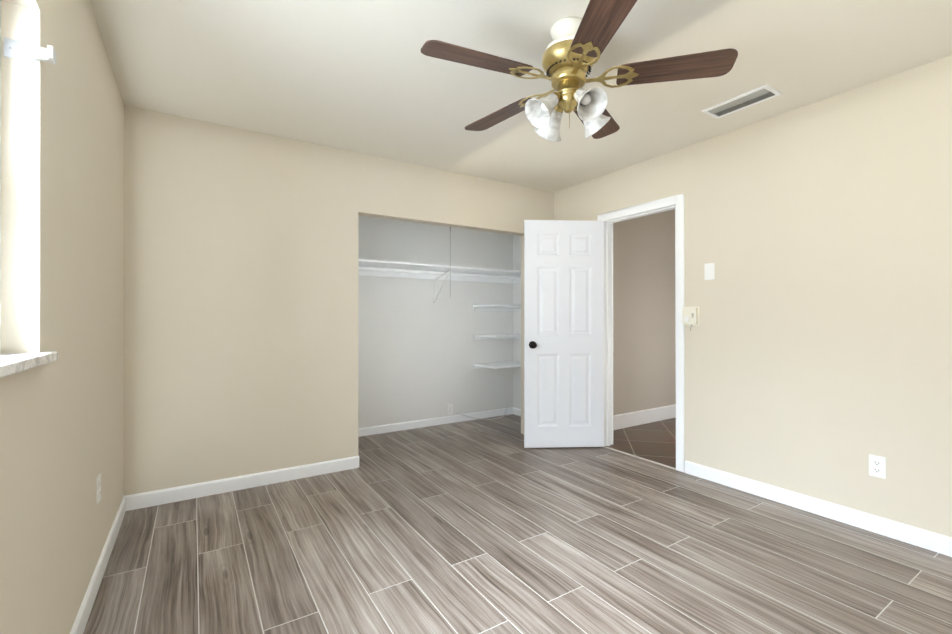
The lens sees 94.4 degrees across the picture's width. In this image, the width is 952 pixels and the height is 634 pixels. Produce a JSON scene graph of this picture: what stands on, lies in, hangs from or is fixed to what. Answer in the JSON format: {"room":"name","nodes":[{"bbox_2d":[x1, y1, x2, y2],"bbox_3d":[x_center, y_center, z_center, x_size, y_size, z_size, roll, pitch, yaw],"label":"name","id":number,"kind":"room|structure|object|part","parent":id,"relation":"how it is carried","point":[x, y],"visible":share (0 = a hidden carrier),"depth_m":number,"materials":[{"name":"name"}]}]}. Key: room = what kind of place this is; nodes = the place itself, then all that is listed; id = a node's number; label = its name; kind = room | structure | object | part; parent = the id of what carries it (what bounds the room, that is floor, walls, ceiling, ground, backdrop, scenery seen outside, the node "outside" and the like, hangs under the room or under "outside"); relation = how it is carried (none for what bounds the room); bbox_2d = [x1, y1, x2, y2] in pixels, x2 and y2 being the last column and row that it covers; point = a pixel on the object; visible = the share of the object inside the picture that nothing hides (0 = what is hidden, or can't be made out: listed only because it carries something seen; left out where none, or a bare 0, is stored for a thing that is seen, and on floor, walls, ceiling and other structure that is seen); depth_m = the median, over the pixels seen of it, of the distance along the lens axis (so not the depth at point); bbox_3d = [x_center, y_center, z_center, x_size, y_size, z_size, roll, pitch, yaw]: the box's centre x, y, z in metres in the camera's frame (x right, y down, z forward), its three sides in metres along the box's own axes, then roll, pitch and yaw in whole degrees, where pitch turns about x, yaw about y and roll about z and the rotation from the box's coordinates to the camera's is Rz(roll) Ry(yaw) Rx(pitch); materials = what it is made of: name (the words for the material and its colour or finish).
{"room":"empty bedroom","nodes":[
{"label":"empty bedroom","id":0,"kind":"room"},
{"bbox_2d":[0,0,123,633],"bbox_3d":[-1.145,-0.058,0.950,0.200,2.440,4.130,0,0,-33],"label":"wall","id":1,"kind":"structure","parent":0,"point":[62,270],"depth_m":1.38,"materials":[{"name":"beige paint"}]},
{"bbox_2d":[0,0,0,353],"bbox_3d":[-1.034,-0.368,0.766,0.060,0.940,0.900,0,0,-33],"label":"window","id":2,"kind":"structure","parent":1,"relation":"in","point":[0,176],"depth_m":1.16,"materials":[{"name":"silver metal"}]},
{"bbox_2d":[0,351,57,377],"bbox_3d":[-0.964,0.109,0.810,0.105,0.026,0.980,0,0,-33],"label":"window sill","id":3,"kind":"structure","parent":1,"relation":"attached to","point":[12,363],"depth_m":1.04,"materials":[{"name":"stone"}]},
{"bbox_2d":[3,37,56,64],"bbox_3d":[-1.192,-0.712,1.175,0.104,0.050,0.040,0,0,-33],"label":"curtain bracket","id":4,"kind":"object","parent":1,"relation":"attached to","point":[22,51],"visible":1,"depth_m":1.18,"materials":[{"name":"white metal"}]},
{"bbox_2d":[70,496,125,633],"bbox_3d":[-1.059,1.118,1.010,0.012,0.090,3.900,0,0,-33],"label":"baseboard","id":5,"kind":"structure","parent":1,"relation":"attached to","point":[82,617],"depth_m":1.88,"materials":[{"name":"white wood"}]},
{"bbox_2d":[96,474,100,503],"bbox_3d":[-1.654,0.753,1.935,0.008,0.115,0.070,0,0,-33],"label":"outlet","id":6,"kind":"object","parent":1,"relation":"attached to","point":[98,488],"visible":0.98,"depth_m":1.91,"materials":[{"name":"white plastic"}]},
{"bbox_2d":[124,105,553,495],"bbox_3d":[-0.714,-0.055,3.613,3.800,2.440,0.110,0,0,-33],"label":"wall","id":7,"kind":"structure","parent":0,"point":[240,302],"depth_m":3.01,"materials":[{"name":"beige paint"}]},
{"bbox_2d":[125,456,358,510],"bbox_3d":[-1.511,1.120,3.029,1.430,0.090,0.012,0,0,-33],"label":"baseboard","id":8,"kind":"structure","parent":7,"relation":"attached to","point":[167,495],"depth_m":2.96,"materials":[{"name":"white wood"}]},
{"bbox_2d":[358,215,513,427],"bbox_3d":[-0.549,-0.054,4.746,2.500,2.440,0.100,0,0,-33],"label":"wall","id":9,"kind":"structure","parent":0,"point":[420,352],"depth_m":4.72,"materials":[{"name":"paint"}]},
{"bbox_2d":[358,407,512,436],"bbox_3d":[-0.519,1.126,4.698,2.300,0.080,0.012,0,0,-33],"label":"baseboard","id":10,"kind":"structure","parent":9,"relation":"attached to","point":[379,429],"depth_m":4.71,"materials":[{"name":"white wood"}]},
{"bbox_2d":[358,227,520,368],"bbox_3d":[-0.382,-0.343,4.485,2.297,1.859,0.517,0,0,-33],"label":"closet shelf","id":11,"kind":"object","parent":9,"relation":"attached to","point":[378,268],"visible":0.71,"depth_m":4.68,"materials":[{"name":"white wood"}]},
{"bbox_3d":[-0.361,-0.439,4.452,2.262,0.060,0.060,0,0,-33],"label":"rod","id":12,"kind":"part","parent":11,"relation":"part of","materials":[{"name":"white metal"}]},
{"bbox_2d":[83,414,951,633],"bbox_3d":[1.107,1.214,2.902,6.100,0.100,4.990,0,0,-33],"label":"floor","id":13,"kind":"structure","parent":0,"point":[512,536],"depth_m":2.15,"materials":[{"name":"grey tile"}]},
{"bbox_2d":[457,402,508,419],"bbox_3d":[0.127,1.081,5.006,0.726,0.166,0.137,0,0,-33],"label":"cord","id":14,"kind":"object","parent":13,"relation":"on","point":[486,419],"visible":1,"depth_m":4.93,"materials":[{"name":"white plastic"}]},
{"bbox_2d":[514,235,520,408],"bbox_3d":[0.723,-0.053,4.985,0.100,2.440,0.870,0,0,-33],"label":"wall","id":15,"kind":"structure","parent":0,"point":[517,239],"depth_m":5.25,"materials":[{"name":"paint"}]},
{"bbox_2d":[513,407,520,415],"bbox_3d":[0.646,1.127,5.000,0.012,0.080,0.760,0,0,-33],"label":"baseboard","id":16,"kind":"structure","parent":15,"relation":"attached to","point":[516,411],"depth_m":5.25,"materials":[{"name":"white wood"}]},
{"bbox_2d":[90,0,951,192],"bbox_3d":[1.107,-1.325,2.905,6.100,0.100,4.990,0,0,-33],"label":"ceiling","id":17,"kind":"structure","parent":0,"point":[367,77],"depth_m":2.25,"materials":[{"name":"paint"}]},
{"bbox_2d":[421,0,737,141],"bbox_3d":[0.375,-1.048,1.964,1.276,0.458,1.269,0,0,-33],"label":"ceiling fan","id":18,"kind":"object","parent":17,"relation":"hanging from","point":[576,47],"visible":1,"depth_m":1.86,"materials":[{"name":"brown wood"}]},
{"bbox_3d":[0.008,-1.042,1.785,0.460,0.006,0.150,0,11,-23],"label":"blade","id":19,"kind":"part","parent":18,"relation":"part of","materials":[{"name":"brown wood"}]},
{"label":"blade","id":20,"kind":"part","parent":18,"relation":"part of","materials":[{"name":"brown wood"}]},
{"bbox_3d":[0.410,-1.116,1.953,0.232,0.087,0.232,0,0,-33],"label":"motor","id":21,"kind":"part","parent":18,"relation":"part of","materials":[{"name":"gold metal"}]},
{"label":"blade","id":22,"kind":"part","parent":18,"relation":"part of","materials":[{"name":"brown wood"}]},
{"bbox_3d":[0.445,-1.042,1.519,0.150,0.006,0.460,11,-1,-5],"label":"blade","id":23,"kind":"part","parent":18,"relation":"part of","materials":[{"name":"brown wood"}]},
{"bbox_3d":[0.833,-1.042,1.853,0.460,0.006,0.150,0,-11,13],"label":"blade","id":24,"kind":"part","parent":18,"relation":"part of","materials":[{"name":"brown wood"}]},
{"bbox_2d":[702,84,781,118],"bbox_3d":[1.569,-1.270,2.619,0.180,0.012,0.370,0,0,-33],"label":"ceiling vent","id":25,"kind":"object","parent":17,"relation":"in","point":[746,99],"visible":1,"depth_m":2.60,"materials":[{"name":"white metal"}]},
{"bbox_2d":[613,209,675,414],"bbox_3d":[1.952,-0.053,5.078,2.330,2.440,0.300,0,0,-33],"label":"wall","id":26,"kind":"structure","parent":0,"point":[644,365],"depth_m":4.83,"materials":[{"name":"paint"}]},
{"bbox_2d":[613,404,675,429],"bbox_3d":[1.994,1.091,4.918,2.230,0.150,0.012,0,0,-33],"label":"baseboard","id":27,"kind":"structure","parent":26,"relation":"attached to","point":[630,419],"depth_m":4.80,"materials":[{"name":"white wood"}]},
{"bbox_2d":[554,55,951,537],"bbox_3d":[1.896,-0.056,2.904,0.110,2.440,3.900,0,0,-33],"label":"wall","id":28,"kind":"structure","parent":0,"point":[818,352],"depth_m":2.57,"materials":[{"name":"beige paint"}]},
{"bbox_2d":[524,220,603,447],"bbox_3d":[0.783,0.148,3.925,0.711,2.010,0.173,0,0,-3],"label":"door","id":29,"kind":"structure","parent":28,"relation":"in","point":[563,333],"depth_m":3.91,"materials":[{"name":"white painted wood"},{"name":"bronze"}]},
{"bbox_3d":[0.498,0.245,3.909,0.066,0.066,0.173,0,0,-3],"label":"knob","id":30,"kind":"part","parent":29,"relation":"part of","materials":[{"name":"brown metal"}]},
{"bbox_2d":[604,446,675,469],"bbox_3d":[1.342,1.163,3.665,0.024,0.004,0.720,0,0,-33],"label":"trim","id":31,"kind":"structure","parent":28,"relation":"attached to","point":[640,458],"depth_m":3.62,"materials":[{"name":"grey tile"}]},
{"bbox_2d":[597,194,684,471],"bbox_3d":[1.389,0.119,3.695,0.142,2.093,0.838,0,0,-33],"label":"door frame","id":32,"kind":"structure","parent":28,"relation":"attached to","point":[677,201],"depth_m":3.48,"materials":[{"name":"white wood"}]},
{"bbox_2d":[682,306,699,330],"bbox_3d":[1.580,0.012,3.254,0.043,0.178,0.118,0,0,-33],"label":"light switch","id":33,"kind":"object","parent":28,"relation":"attached to","point":[691,316],"visible":1,"depth_m":3.23,"materials":[{"name":"beige plastic"}]},
{"bbox_2d":[704,263,714,279],"bbox_3d":[1.668,-0.325,3.151,0.008,0.117,0.072,0,0,-33],"label":"switch plate","id":34,"kind":"object","parent":28,"relation":"attached to","point":[709,271],"visible":1,"depth_m":3.15,"materials":[{"name":"white plastic"}]},
{"bbox_2d":[685,460,951,556],"bbox_3d":[2.231,1.119,2.266,0.012,0.090,2.465,0,0,-33],"label":"baseboard","id":35,"kind":"structure","parent":28,"relation":"attached to","point":[926,539],"depth_m":2.54,"materials":[{"name":"white wood"}]},
{"bbox_2d":[869,454,885,478],"bbox_3d":[2.163,0.806,2.377,0.008,0.115,0.070,0,0,-33],"label":"outlet","id":36,"kind":"object","parent":28,"relation":"attached to","point":[880,467],"visible":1,"depth_m":2.37,"materials":[{"name":"white plastic"}]}
]}

